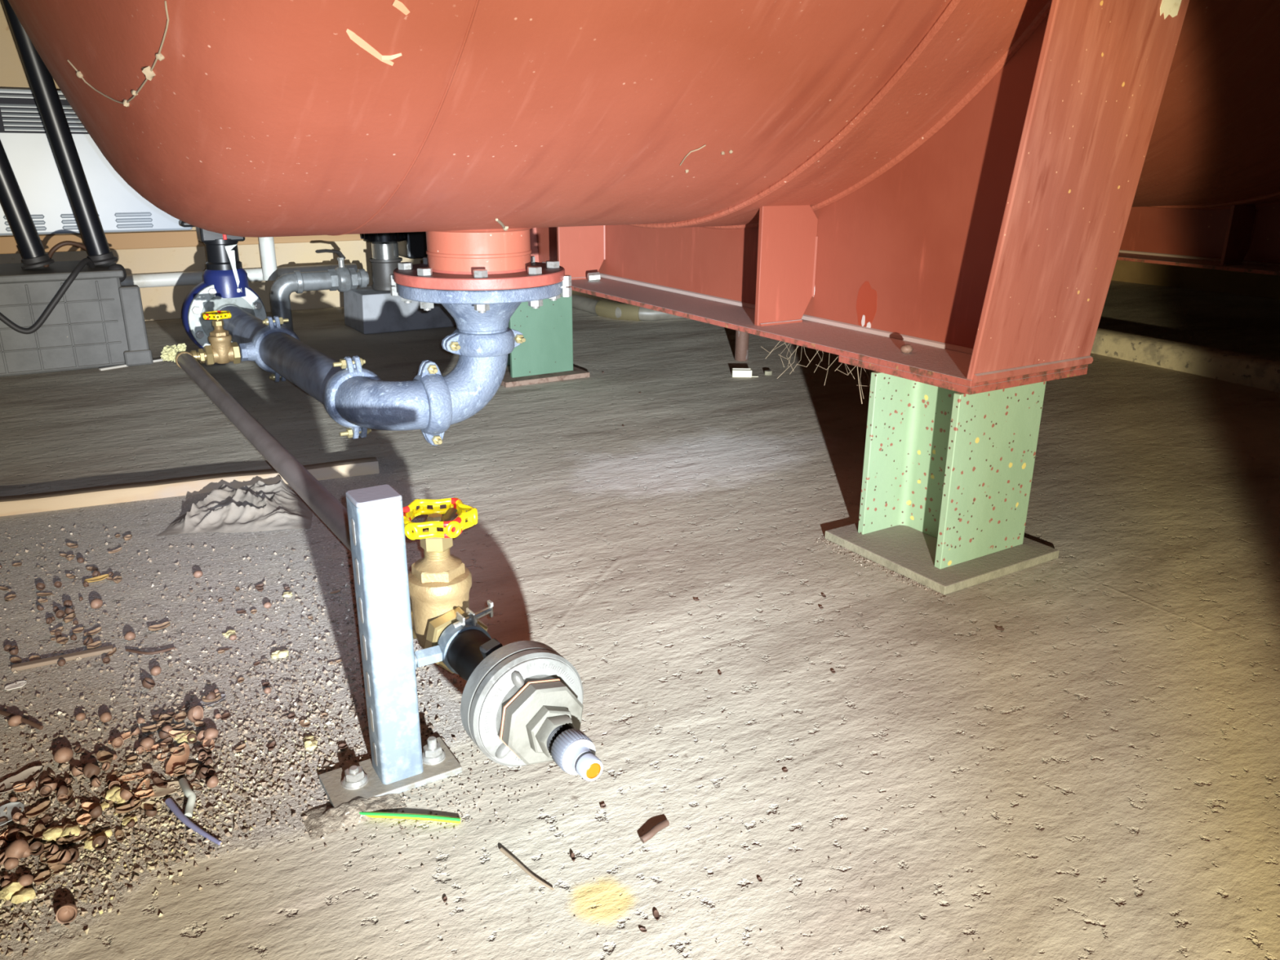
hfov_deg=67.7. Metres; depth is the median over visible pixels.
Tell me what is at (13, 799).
nutshell
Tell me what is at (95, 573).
nutshell
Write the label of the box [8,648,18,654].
nutshell
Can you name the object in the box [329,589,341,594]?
leaf
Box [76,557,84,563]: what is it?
nutshell
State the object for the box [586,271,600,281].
nut
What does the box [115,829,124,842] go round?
leaf
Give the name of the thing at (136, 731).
nutshell
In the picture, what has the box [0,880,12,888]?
nutshell
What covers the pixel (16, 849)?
nutshell
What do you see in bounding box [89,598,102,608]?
nutshell
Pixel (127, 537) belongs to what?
leaf
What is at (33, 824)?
grit
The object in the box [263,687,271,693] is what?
nutshell
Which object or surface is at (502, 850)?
twig
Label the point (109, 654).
leaf
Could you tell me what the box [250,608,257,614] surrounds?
leaf
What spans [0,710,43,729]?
twig
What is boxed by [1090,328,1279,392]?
kerb
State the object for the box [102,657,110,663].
nutshell
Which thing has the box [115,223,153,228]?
vent
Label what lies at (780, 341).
cobweb
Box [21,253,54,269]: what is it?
socket
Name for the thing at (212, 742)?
leaf
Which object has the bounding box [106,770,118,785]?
leaf
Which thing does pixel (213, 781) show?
nutshell
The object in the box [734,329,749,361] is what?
pipe stub
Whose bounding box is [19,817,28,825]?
nutshell
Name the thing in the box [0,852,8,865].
nutshell
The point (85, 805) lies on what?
leaf
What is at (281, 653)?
crumb
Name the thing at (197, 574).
nutshell
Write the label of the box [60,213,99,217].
vent
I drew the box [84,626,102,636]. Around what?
leaf
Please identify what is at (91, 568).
leaf
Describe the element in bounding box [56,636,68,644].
leaf
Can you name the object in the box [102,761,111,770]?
nutshell
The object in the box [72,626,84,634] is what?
leaf
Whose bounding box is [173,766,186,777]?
leaf
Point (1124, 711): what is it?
floor
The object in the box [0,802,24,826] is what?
flake
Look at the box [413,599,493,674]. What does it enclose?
clip
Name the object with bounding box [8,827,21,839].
nutshell
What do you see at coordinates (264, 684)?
leaf
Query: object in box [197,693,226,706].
leaf
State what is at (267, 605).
nutshell
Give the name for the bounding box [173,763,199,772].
leaf
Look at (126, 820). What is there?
crumb
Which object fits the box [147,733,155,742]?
nutshell
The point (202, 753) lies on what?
nutshell
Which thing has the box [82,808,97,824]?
leaf
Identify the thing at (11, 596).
leaf
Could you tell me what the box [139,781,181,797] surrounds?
leaf
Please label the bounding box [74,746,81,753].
nutshell
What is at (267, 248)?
pipe
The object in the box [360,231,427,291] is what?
pump
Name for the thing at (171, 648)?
twig
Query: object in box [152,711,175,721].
leaf
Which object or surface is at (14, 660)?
leaf
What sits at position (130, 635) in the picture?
nutshell
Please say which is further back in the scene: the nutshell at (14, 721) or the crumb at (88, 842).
the nutshell at (14, 721)
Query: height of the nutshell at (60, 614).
0.013 m
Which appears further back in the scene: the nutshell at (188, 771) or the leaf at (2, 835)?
the nutshell at (188, 771)
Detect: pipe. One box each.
[0,0,118,266]
[120,263,357,288]
[175,351,409,573]
[187,255,571,445]
[258,236,278,280]
[269,248,368,331]
[572,294,685,320]
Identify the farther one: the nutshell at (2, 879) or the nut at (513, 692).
the nut at (513, 692)
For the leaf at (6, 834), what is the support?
on the floor
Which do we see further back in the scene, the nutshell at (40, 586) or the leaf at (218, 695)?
the nutshell at (40, 586)
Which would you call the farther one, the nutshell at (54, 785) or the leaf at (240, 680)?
the leaf at (240, 680)
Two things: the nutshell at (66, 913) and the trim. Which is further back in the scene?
the trim
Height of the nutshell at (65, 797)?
0.009 m
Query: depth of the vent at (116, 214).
4.10 m
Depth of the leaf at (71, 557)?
1.78 m
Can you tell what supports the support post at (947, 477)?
on the floor
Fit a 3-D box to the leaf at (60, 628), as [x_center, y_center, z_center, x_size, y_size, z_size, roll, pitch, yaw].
[-0.923,0.240,1.511,0.019,0.008,0.016,-11,22,-30]
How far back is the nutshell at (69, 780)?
1.15 m
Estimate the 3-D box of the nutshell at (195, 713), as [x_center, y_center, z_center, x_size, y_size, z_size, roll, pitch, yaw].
[-0.597,0.313,1.279,0.017,0.022,0.022,6,19,15]
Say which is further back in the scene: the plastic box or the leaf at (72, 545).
the plastic box
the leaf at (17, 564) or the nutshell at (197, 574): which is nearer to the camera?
the nutshell at (197, 574)
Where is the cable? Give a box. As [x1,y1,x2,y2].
[0,257,94,333]
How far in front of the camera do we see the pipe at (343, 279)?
4.05 m
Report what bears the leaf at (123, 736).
on the floor
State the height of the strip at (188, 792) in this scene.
0.017 m
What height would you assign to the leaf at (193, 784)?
0.004 m
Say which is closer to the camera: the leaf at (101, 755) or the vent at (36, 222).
the leaf at (101, 755)
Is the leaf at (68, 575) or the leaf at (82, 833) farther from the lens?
the leaf at (68, 575)
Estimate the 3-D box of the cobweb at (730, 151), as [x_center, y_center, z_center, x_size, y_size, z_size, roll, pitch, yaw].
[0.114,-0.570,1.697,0.088,0.049,0.071,7,20,19]
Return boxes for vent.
[3,214,44,219]
[4,220,45,225]
[5,226,46,231]
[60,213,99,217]
[61,219,77,224]
[62,225,79,230]
[114,212,151,217]
[115,217,152,222]
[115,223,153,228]
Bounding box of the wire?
[43,240,86,266]
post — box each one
[318,484,462,807]
[500,289,589,387]
[824,371,1059,595]
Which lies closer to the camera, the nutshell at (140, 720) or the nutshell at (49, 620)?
the nutshell at (140, 720)
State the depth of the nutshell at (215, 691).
1.34 m
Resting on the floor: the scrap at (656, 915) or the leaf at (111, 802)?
the scrap at (656, 915)
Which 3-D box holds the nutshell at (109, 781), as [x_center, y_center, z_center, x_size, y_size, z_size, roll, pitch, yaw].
[-0.636,0.364,1.147,0.008,0.009,0.009,-11,22,-30]
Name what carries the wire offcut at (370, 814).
on the floor
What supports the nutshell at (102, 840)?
on the floor
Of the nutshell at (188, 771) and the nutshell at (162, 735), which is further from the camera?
the nutshell at (162, 735)
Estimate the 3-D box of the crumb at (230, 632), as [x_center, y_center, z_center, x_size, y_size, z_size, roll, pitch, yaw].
[-0.650,0.243,1.511,0.020,0.008,0.023,-11,22,-30]
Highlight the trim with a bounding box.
[0,230,363,253]
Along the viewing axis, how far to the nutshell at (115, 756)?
1.20 m
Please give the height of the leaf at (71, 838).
0.010 m
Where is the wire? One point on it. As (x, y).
(55, 247)
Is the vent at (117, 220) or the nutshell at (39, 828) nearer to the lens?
the nutshell at (39, 828)
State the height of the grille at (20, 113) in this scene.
0.148 m
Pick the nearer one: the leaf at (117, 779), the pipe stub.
the leaf at (117, 779)
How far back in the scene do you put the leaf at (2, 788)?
1.13 m
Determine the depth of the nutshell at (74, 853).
1.02 m
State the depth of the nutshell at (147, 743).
1.22 m
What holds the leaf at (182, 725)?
on the floor
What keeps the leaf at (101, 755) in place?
on the floor
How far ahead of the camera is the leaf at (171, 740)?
1.23 m
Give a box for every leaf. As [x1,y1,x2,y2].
[0,586,8,591]
[0,765,43,793]
[0,785,5,795]
[0,817,8,829]
[0,826,13,840]
[4,832,19,841]
[5,594,16,600]
[9,657,22,663]
[12,562,22,566]
[13,782,31,791]
[16,831,34,844]
[25,772,40,786]
[25,800,51,818]
[29,655,40,661]
[31,842,53,852]
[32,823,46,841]
[33,870,51,885]
[36,592,53,596]
[37,599,48,602]
[37,816,53,826]
[40,852,50,864]
[46,850,62,867]
[48,864,66,874]
[49,626,63,635]
[50,636,59,640]
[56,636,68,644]
[56,777,73,790]
[56,831,89,844]
[58,787,73,804]
[59,553,70,557]
[62,613,75,622]
[62,823,75,842]
[66,542,78,548]
[66,554,74,560]
[66,573,75,578]
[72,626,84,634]
[75,813,91,825]
[81,802,100,810]
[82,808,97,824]
[84,573,109,582]
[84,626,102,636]
[85,566,97,570]
[86,640,102,649]
[96,750,113,764]
[105,647,116,657]
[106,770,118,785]
[106,800,115,808]
[107,546,122,553]
[108,731,133,744]
[112,575,122,583]
[115,777,125,784]
[115,800,142,813]
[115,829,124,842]
[119,772,146,781]
[123,534,132,541]
[125,755,137,765]
[134,789,154,798]
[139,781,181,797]
[141,720,165,733]
[142,742,166,751]
[147,621,170,631]
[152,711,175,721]
[152,777,168,788]
[155,723,176,729]
[156,753,166,761]
[159,714,173,724]
[159,737,173,748]
[161,742,173,753]
[168,730,190,737]
[169,746,185,755]
[172,723,185,729]
[173,711,186,722]
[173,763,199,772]
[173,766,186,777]
[177,702,190,712]
[189,782,203,790]
[194,721,205,727]
[195,747,212,758]
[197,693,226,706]
[198,738,216,749]
[201,693,221,702]
[202,738,214,751]
[217,649,225,653]
[220,711,230,719]
[235,743,246,752]
[236,610,246,613]
[237,677,244,683]
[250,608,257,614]
[253,661,260,666]
[254,583,264,589]
[257,586,264,591]
[262,682,270,686]
[267,741,276,751]
[287,713,295,719]
[299,719,310,727]
[320,712,328,718]
[328,659,342,664]
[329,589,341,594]
[337,743,347,749]
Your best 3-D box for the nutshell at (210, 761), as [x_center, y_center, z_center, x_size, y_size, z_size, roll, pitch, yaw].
[-0.536,0.351,1.188,0.009,0.009,0.008,-11,22,-30]
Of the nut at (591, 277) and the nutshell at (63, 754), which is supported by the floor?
the nutshell at (63, 754)
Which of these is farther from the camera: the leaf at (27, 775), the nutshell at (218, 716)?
the nutshell at (218, 716)
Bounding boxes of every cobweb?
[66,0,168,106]
[495,218,508,231]
[680,144,733,173]
[760,341,871,404]
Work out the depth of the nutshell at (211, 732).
1.24 m
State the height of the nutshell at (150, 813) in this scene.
0.012 m
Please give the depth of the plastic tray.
3.31 m
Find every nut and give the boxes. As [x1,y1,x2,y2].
[499,678,561,745]
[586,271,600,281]
[764,369,772,375]
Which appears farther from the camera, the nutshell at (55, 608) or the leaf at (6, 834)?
the nutshell at (55, 608)
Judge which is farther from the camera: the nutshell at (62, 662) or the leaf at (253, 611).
the leaf at (253, 611)
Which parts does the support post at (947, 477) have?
plate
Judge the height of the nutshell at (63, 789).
0.015 m
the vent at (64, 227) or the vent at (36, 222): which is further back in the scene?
the vent at (64, 227)
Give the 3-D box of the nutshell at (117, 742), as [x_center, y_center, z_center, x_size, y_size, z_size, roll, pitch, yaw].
[-0.670,0.336,1.223,0.011,0.014,0.014,10,21,26]
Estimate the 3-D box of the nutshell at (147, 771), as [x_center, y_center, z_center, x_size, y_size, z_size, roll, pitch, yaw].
[-0.603,0.356,1.171,0.010,0.009,0.010,3,19,9]
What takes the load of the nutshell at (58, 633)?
on the floor
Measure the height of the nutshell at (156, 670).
0.014 m
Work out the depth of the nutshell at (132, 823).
1.07 m
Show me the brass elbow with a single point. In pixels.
(200, 355)
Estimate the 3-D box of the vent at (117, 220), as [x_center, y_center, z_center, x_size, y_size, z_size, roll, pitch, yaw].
[-2.177,-1.118,4.108,0.145,0.017,0.017,-11,22,-30]
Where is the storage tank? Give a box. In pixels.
[7,0,1279,395]
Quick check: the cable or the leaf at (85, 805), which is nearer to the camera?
the leaf at (85, 805)
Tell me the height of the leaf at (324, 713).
0.003 m
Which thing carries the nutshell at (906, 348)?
on the storage tank
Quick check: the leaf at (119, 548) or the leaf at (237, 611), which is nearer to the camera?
the leaf at (237, 611)
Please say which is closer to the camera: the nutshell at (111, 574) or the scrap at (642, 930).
the scrap at (642, 930)
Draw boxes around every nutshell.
[0,840,6,848]
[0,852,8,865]
[0,875,4,886]
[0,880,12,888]
[2,875,10,880]
[4,644,12,651]
[4,839,29,859]
[4,857,18,870]
[7,715,22,726]
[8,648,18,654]
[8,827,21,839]
[9,644,18,651]
[9,796,17,802]
[12,812,22,822]
[16,874,33,888]
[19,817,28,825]
[22,847,31,857]
[26,780,35,789]
[29,841,44,855]
[35,582,45,591]
[36,604,44,610]
[39,786,52,797]
[40,777,52,786]
[43,782,57,791]
[45,854,53,860]
[46,617,53,624]
[48,772,55,778]
[48,844,58,855]
[53,581,62,587]
[53,605,58,612]
[53,746,73,763]
[54,631,62,637]
[55,609,65,618]
[55,903,77,924]
[56,785,68,797]
[57,658,66,666]
[57,794,67,802]
[57,848,71,864]
[63,600,72,607]
[63,848,79,863]
[64,607,75,614]
[64,777,71,785]
[66,800,75,808]
[69,831,79,839]
[70,634,76,640]
[71,765,83,776]
[72,620,78,625]
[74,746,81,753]
[75,712,85,721]
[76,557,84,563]
[76,767,83,775]
[82,763,100,778]
[83,581,88,586]
[83,636,93,645]
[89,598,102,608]
[89,805,102,817]
[90,777,101,787]
[92,570,100,577]
[92,835,107,850]
[99,711,111,722]
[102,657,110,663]
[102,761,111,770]
[106,779,113,786]
[107,571,113,577]
[108,781,120,790]
[111,736,124,748]
[112,754,117,759]
[120,789,133,800]
[124,631,135,640]
[126,820,135,827]
[129,798,137,807]
[130,727,140,735]
[135,746,144,755]
[137,717,145,724]
[139,737,154,749]
[142,677,155,688]
[143,768,152,774]
[145,809,157,817]
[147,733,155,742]
[150,665,161,675]
[158,730,170,739]
[161,725,173,733]
[185,768,193,774]
[186,705,203,722]
[186,733,197,743]
[193,570,203,577]
[196,730,206,742]
[197,751,208,761]
[198,767,210,778]
[200,760,207,767]
[203,727,218,740]
[205,691,216,700]
[205,758,213,765]
[206,775,218,787]
[207,768,215,776]
[213,688,219,693]
[214,713,221,719]
[229,634,236,640]
[263,601,271,608]
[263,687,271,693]
[900,344,913,353]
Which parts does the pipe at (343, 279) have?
lever, valve stem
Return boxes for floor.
[0,280,1279,959]
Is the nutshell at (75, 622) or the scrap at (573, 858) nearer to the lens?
the scrap at (573, 858)
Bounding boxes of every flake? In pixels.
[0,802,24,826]
[4,680,26,690]
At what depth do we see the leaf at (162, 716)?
1.28 m
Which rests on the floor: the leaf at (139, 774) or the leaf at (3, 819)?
the leaf at (139, 774)
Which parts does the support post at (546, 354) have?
plate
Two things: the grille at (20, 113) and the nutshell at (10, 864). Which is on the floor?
the nutshell at (10, 864)
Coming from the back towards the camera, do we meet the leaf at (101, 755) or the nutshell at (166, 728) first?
the nutshell at (166, 728)
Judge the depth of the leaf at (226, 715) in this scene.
1.29 m
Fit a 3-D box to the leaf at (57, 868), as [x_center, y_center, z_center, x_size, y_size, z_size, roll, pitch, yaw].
[-0.616,0.412,1.010,0.017,0.004,0.016,-11,22,-30]
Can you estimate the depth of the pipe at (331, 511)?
1.91 m
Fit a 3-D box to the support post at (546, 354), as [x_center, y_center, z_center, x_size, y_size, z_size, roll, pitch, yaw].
[-0.388,-0.534,3.295,0.317,0.341,0.307,-11,22,-30]
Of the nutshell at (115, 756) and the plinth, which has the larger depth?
the plinth
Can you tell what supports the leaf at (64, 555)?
on the floor
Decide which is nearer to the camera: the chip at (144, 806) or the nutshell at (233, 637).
the chip at (144, 806)
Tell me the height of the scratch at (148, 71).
0.108 m
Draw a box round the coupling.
[447,629,603,781]
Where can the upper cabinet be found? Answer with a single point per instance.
(24, 138)
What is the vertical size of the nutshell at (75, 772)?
0.014 m
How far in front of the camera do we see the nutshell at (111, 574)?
1.72 m
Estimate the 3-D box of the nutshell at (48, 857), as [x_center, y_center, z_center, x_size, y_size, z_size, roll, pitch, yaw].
[-0.634,0.406,1.026,0.008,0.008,0.007,-11,22,-30]
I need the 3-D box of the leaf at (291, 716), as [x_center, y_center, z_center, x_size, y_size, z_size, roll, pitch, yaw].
[-0.470,0.320,1.287,0.011,0.005,0.011,-11,22,-30]
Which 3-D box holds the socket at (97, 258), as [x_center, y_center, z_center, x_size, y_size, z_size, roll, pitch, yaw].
[-1.940,-0.799,3.441,0.104,0.045,0.104,-11,22,-30]
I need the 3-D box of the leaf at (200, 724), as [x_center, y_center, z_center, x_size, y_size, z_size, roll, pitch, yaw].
[-0.584,0.325,1.268,0.013,0.005,0.014,-11,22,-30]
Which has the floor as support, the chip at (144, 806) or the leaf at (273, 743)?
the leaf at (273, 743)
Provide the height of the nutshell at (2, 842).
0.008 m
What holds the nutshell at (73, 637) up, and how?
on the floor
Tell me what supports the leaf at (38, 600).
on the floor
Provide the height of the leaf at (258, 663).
0.003 m
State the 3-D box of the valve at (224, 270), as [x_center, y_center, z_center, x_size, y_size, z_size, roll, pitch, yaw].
[-1.511,-0.687,3.444,0.286,0.489,0.153,-7,20,-20]
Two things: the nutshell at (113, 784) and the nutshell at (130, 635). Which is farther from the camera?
the nutshell at (130, 635)
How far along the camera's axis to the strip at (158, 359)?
3.40 m
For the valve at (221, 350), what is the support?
attached to the drain pipe at (353, 395)
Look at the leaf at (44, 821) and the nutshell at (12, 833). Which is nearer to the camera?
the nutshell at (12, 833)
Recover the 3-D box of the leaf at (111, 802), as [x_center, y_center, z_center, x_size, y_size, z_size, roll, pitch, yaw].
[-0.621,0.380,1.109,0.009,0.004,0.030,10,21,27]
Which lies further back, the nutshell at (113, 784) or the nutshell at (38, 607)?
the nutshell at (38, 607)
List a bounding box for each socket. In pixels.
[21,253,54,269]
[86,251,118,266]
[293,270,303,293]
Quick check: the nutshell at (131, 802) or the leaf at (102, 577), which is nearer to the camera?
the nutshell at (131, 802)
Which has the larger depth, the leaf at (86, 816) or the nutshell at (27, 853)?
the leaf at (86, 816)
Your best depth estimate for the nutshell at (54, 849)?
1.03 m
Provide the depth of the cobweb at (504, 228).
1.92 m
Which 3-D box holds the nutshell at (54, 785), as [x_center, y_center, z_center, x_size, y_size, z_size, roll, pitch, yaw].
[-0.702,0.365,1.138,0.014,0.013,0.014,-11,22,-30]
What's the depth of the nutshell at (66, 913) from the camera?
0.94 m
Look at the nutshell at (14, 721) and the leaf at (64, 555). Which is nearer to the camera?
the nutshell at (14, 721)
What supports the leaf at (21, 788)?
on the floor
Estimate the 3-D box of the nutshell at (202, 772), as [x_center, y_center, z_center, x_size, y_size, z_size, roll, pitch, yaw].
[-0.530,0.357,1.163,0.014,0.014,0.014,-11,22,-30]
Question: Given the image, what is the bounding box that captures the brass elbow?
[188,348,206,363]
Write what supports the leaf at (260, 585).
on the floor
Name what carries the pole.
on the plastic box
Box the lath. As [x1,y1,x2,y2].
[10,645,112,671]
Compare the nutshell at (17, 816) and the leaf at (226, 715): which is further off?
the leaf at (226, 715)
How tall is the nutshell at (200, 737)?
0.013 m
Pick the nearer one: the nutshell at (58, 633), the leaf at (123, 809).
the leaf at (123, 809)
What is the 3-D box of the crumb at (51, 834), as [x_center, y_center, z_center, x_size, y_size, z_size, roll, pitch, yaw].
[-0.644,0.393,1.063,0.038,0.013,0.033,-11,22,-30]
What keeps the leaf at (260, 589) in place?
on the floor
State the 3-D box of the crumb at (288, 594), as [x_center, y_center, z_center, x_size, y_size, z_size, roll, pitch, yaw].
[-0.609,0.198,1.648,0.018,0.006,0.020,-11,22,-30]
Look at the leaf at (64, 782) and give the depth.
1.15 m
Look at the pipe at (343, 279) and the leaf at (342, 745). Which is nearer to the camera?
the leaf at (342, 745)
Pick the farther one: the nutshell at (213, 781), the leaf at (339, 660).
the leaf at (339, 660)
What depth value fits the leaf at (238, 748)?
1.22 m
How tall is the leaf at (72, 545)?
0.009 m
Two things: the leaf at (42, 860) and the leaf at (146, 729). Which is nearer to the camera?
the leaf at (42, 860)
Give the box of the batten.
[0,457,379,516]
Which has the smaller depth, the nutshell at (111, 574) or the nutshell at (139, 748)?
the nutshell at (139, 748)
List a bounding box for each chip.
[132,777,150,799]
[140,800,162,810]
[165,742,190,777]
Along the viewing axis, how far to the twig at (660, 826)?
1.06 m
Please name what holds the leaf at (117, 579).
on the floor
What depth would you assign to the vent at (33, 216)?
3.92 m
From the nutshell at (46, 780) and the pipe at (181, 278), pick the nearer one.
the nutshell at (46, 780)
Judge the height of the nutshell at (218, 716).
0.008 m
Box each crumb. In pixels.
[0,880,35,903]
[41,822,80,842]
[84,829,112,849]
[97,786,131,810]
[121,815,137,826]
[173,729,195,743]
[222,629,235,637]
[271,649,288,659]
[282,591,292,597]
[302,735,317,751]
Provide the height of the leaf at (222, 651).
0.004 m
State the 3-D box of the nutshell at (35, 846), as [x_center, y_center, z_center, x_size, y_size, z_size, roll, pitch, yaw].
[-0.654,0.400,1.034,0.015,0.013,0.015,-11,22,-30]
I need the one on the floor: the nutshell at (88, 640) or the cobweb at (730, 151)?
the nutshell at (88, 640)
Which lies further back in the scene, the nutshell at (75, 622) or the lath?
the nutshell at (75, 622)
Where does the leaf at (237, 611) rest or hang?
on the floor
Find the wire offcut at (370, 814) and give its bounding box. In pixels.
[359,811,460,823]
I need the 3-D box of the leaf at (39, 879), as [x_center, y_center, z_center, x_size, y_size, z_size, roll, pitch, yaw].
[-0.623,0.416,0.996,0.016,0.007,0.016,-11,22,-30]
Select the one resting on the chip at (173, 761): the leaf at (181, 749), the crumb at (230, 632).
the leaf at (181, 749)
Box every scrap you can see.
[299,793,406,839]
[571,852,575,862]
[640,927,646,932]
[653,910,659,920]
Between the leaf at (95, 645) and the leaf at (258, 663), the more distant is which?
the leaf at (95, 645)
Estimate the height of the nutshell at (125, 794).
0.015 m
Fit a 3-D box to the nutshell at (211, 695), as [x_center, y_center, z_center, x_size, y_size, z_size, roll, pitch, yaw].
[-0.595,0.301,1.325,0.013,0.015,0.015,9,20,23]
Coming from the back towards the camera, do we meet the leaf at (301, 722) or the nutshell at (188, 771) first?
the leaf at (301, 722)
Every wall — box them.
[0,0,422,320]
[1111,259,1279,299]
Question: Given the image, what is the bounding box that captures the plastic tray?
[731,368,758,377]
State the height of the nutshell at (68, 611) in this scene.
0.014 m
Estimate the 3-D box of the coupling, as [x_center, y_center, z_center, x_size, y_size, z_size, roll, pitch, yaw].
[-0.139,0.247,1.085,0.138,0.137,0.350,-11,22,-30]
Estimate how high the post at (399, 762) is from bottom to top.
0.366 m
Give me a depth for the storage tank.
1.60 m
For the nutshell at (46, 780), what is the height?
0.010 m
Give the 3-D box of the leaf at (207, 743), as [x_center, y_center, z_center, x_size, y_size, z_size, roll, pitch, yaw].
[-0.555,0.341,1.223,0.014,0.005,0.027,12,22,30]
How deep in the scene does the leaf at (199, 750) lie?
1.21 m
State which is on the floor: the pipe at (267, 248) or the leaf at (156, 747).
the leaf at (156, 747)
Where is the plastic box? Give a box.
[0,260,153,377]
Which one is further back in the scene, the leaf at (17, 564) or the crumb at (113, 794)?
the leaf at (17, 564)
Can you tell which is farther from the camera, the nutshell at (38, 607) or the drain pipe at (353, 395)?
the drain pipe at (353, 395)
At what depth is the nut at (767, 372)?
3.35 m
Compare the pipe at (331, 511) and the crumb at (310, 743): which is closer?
the crumb at (310, 743)
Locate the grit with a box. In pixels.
[0,524,997,956]
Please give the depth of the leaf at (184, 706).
1.31 m
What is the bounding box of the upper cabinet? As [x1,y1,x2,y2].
[0,88,192,235]
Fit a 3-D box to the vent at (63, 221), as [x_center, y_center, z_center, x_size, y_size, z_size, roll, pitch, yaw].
[-2.347,-1.085,4.008,0.145,0.017,0.017,-11,22,-30]
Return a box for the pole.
[0,139,54,269]
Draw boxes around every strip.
[98,358,163,370]
[178,777,195,817]
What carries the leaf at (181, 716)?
on the floor
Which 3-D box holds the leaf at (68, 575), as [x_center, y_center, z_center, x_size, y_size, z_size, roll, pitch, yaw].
[-1.018,0.173,1.708,0.020,0.008,0.011,10,21,26]
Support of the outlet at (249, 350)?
attached to the drain pipe at (353, 395)
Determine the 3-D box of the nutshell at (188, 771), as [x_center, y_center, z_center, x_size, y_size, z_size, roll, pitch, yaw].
[-0.552,0.357,1.171,0.009,0.008,0.009,-11,22,-30]
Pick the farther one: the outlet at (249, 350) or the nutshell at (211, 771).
the outlet at (249, 350)
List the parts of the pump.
motor, casing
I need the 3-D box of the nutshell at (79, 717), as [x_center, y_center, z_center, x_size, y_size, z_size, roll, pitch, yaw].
[-0.751,0.318,1.281,0.012,0.011,0.012,-11,22,-30]
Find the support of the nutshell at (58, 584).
on the floor
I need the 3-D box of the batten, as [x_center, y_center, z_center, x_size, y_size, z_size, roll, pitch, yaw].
[-1.078,0.019,2.127,0.963,0.031,0.053,-7,20,-22]
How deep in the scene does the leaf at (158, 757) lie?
1.20 m
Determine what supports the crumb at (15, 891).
on the floor
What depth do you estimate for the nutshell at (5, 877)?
0.99 m
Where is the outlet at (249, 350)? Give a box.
[239,341,257,360]
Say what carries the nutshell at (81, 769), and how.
on the nutshell at (75, 772)
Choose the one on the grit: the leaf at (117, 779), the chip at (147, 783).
the chip at (147, 783)
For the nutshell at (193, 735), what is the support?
on the floor
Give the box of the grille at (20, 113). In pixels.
[0,93,88,133]
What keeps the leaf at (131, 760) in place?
on the floor
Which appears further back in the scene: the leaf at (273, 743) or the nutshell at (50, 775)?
the leaf at (273, 743)
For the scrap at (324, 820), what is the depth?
1.09 m
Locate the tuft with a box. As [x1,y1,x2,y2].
[160,342,186,362]
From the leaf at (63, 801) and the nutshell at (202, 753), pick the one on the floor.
the leaf at (63, 801)
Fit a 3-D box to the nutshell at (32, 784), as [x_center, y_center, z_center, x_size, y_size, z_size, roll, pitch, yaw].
[-0.729,0.365,1.142,0.011,0.010,0.011,-11,22,-30]
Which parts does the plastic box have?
corner rail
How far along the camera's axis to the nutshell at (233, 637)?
1.49 m
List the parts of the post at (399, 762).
foot plate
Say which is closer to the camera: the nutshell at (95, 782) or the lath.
the nutshell at (95, 782)
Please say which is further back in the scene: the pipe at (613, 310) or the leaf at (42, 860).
the pipe at (613, 310)
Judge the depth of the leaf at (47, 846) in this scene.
1.04 m
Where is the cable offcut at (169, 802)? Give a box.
[164,797,221,845]
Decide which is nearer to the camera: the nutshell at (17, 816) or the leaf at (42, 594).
the nutshell at (17, 816)
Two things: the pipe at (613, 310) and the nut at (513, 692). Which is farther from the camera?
the pipe at (613, 310)
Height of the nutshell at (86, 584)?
0.010 m
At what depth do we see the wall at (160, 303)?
4.41 m
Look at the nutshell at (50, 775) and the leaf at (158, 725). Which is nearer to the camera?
the nutshell at (50, 775)
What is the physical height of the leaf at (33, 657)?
0.004 m
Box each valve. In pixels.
[178,220,266,349]
[202,310,240,365]
[403,497,488,673]
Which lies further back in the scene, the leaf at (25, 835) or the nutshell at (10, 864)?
the leaf at (25, 835)
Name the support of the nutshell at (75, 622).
on the floor
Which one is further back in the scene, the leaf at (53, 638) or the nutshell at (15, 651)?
the leaf at (53, 638)
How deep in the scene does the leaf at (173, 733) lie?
1.24 m
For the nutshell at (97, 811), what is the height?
0.014 m
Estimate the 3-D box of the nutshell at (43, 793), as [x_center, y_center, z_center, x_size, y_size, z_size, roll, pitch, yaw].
[-0.702,0.369,1.128,0.013,0.012,0.012,-11,22,-30]
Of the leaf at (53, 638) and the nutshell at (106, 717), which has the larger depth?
the leaf at (53, 638)
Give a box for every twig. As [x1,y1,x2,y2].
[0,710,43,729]
[125,646,175,654]
[499,847,554,890]
[640,819,669,843]
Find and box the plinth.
[343,285,456,334]
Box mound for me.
[156,480,311,536]
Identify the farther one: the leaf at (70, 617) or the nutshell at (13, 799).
the leaf at (70, 617)
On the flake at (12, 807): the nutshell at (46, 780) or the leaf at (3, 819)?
the leaf at (3, 819)
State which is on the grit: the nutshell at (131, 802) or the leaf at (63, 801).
the nutshell at (131, 802)
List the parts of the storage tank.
saddle plate, saddle plate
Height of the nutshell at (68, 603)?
0.013 m

